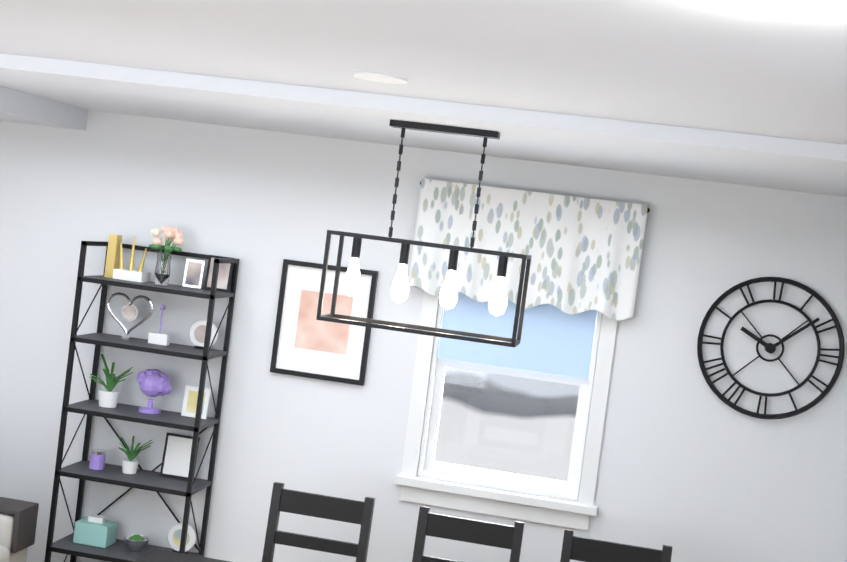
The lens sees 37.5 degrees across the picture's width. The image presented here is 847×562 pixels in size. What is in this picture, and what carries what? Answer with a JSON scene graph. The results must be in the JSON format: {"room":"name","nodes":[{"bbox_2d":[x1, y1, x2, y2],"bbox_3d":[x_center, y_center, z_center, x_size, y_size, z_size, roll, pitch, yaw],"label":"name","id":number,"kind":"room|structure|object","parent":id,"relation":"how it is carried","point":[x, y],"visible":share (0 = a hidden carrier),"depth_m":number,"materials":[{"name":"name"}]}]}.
{"room":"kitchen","nodes":[
{"label":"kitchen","id":0,"kind":"room"},
{"bbox_2d":[0,110,846,561],"bbox_3d":[-1.286,0.452,6.000,6.890,2.440,0.150,8,2,9],"label":"wall","id":1,"kind":"structure","parent":0,"point":[692,466],"depth_m":5.76,"materials":[{"name":"white paint"}]},
{"bbox_2d":[270,259,377,385],"bbox_3d":[-0.461,0.190,5.768,0.447,0.530,0.025,8,2,9],"label":"picture frame","id":2,"kind":"object","parent":1,"relation":"attached to","point":[306,344],"visible":0.9,"depth_m":5.77,"materials":[{"name":"black metal"}]},
{"bbox_2d":[395,291,617,530],"bbox_3d":[0.401,0.430,5.677,0.920,1.270,0.171,8,2,9],"label":"window","id":3,"kind":"structure","parent":1,"relation":"in","point":[557,345],"depth_m":5.66,"materials":[{"name":"white wood"}]},
{"bbox_2d":[408,178,649,319],"bbox_3d":[0.455,-0.139,5.547,1.034,0.518,0.086,8,2,9],"label":"valance","id":4,"kind":"object","parent":3,"relation":"attached to","point":[585,253],"visible":0.92,"depth_m":5.53,"materials":[{"name":"white fabric"}]},
{"bbox_2d":[697,277,844,418],"bbox_3d":[1.508,0.292,5.431,0.622,0.622,0.047,8,2,9],"label":"clock","id":5,"kind":"object","parent":1,"relation":"attached to","point":[769,347],"visible":0.96,"depth_m":5.42,"materials":[{"name":"black metal"}]},
{"bbox_2d":[0,0,846,196],"bbox_3d":[-1.806,-0.709,1.432,7.040,0.080,9.290,8,2,9],"label":"ceiling","id":6,"kind":"structure","parent":0,"point":[746,67],"depth_m":2.77,"materials":[{"name":"white paint"}]},
{"bbox_2d":[353,72,406,83],"bbox_3d":[-0.111,-0.519,3.190,0.139,0.006,0.139,7,2,3],"label":"recessed light","id":7,"kind":"object","parent":6,"relation":"in","point":[379,77],"depth_m":3.17,"materials":[{"name":"white plastic"}]},
{"bbox_2d":[0,53,846,174],"bbox_3d":[-0.729,-0.472,1.181,4.490,0.100,9.140,8,2,9],"label":"ceiling beam","id":8,"kind":"structure","parent":6,"relation":"attached to","point":[16,106],"depth_m":3.69,"materials":[{"name":"white paint"}]},
{"bbox_2d":[316,119,531,346],"bbox_3d":[0.027,-0.161,3.889,0.620,0.644,0.190,8,2,9],"label":"chandelier","id":9,"kind":"object","parent":8,"relation":"hanging from","point":[448,298],"visible":1,"depth_m":3.86,"materials":[{"name":"black metal"}]},
{"bbox_3d":[-2.120,1.780,1.528,7.040,0.060,9.290,8,2,9],"label":"floor","id":10,"kind":"structure","parent":0,"visible":0},
{"bbox_2d":[0,497,38,561],"bbox_3d":[-2.315,1.090,4.915,0.990,1.000,1.470,8,2,9],"label":"sofa","id":11,"kind":"object","parent":10,"relation":"on","point":[18,521],"visible":1,"depth_m":5.39,"materials":[{"name":"fabric"},{"name":"dark wood"}]},
{"bbox_2d":[44,226,238,561],"bbox_3d":[-1.309,0.709,5.759,0.650,1.943,0.300,8,2,9],"label":"shelf unit","id":12,"kind":"object","parent":10,"relation":"on","point":[92,536],"visible":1,"depth_m":5.76,"materials":[{"name":"black metal"}]},
{"bbox_2d":[133,549,229,561],"bbox_3d":[-0.107,1.444,4.051,2.120,0.916,1.060,8,2,9],"label":"dining table","id":13,"kind":"object","parent":10,"relation":"on","point":[156,555],"visible":1,"depth_m":4.65,"materials":[{"name":"black wood"}]},
{"bbox_2d":[262,482,374,561],"bbox_3d":[-0.500,1.335,4.868,0.430,0.972,0.485,8,2,9],"label":"chair","id":14,"kind":"object","parent":10,"relation":"on","point":[323,506],"visible":1,"depth_m":5.05,"materials":[{"name":"black wood"}]},
{"bbox_2d":[412,506,524,561],"bbox_3d":[0.096,1.414,4.770,0.430,0.972,0.485,8,2,9],"label":"chair","id":15,"kind":"object","parent":10,"relation":"on","point":[470,530],"visible":1,"depth_m":4.96,"materials":[{"name":"black wood"}]},
{"bbox_2d":[560,529,672,561],"bbox_3d":[0.664,1.489,4.676,0.430,0.972,0.485,8,2,9],"label":"chair","id":16,"kind":"object","parent":10,"relation":"on","point":[577,548],"visible":1,"depth_m":4.87,"materials":[{"name":"black wood"}]},
{"label":"outside","id":17,"kind":"structure","parent":0,"visible":0},
{"bbox_2d":[434,367,579,480],"bbox_3d":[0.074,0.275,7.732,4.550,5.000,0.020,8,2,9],"label":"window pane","id":18,"kind":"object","parent":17,"point":[541,470],"depth_m":7.66,"materials":[{"name":"white"}]}
]}

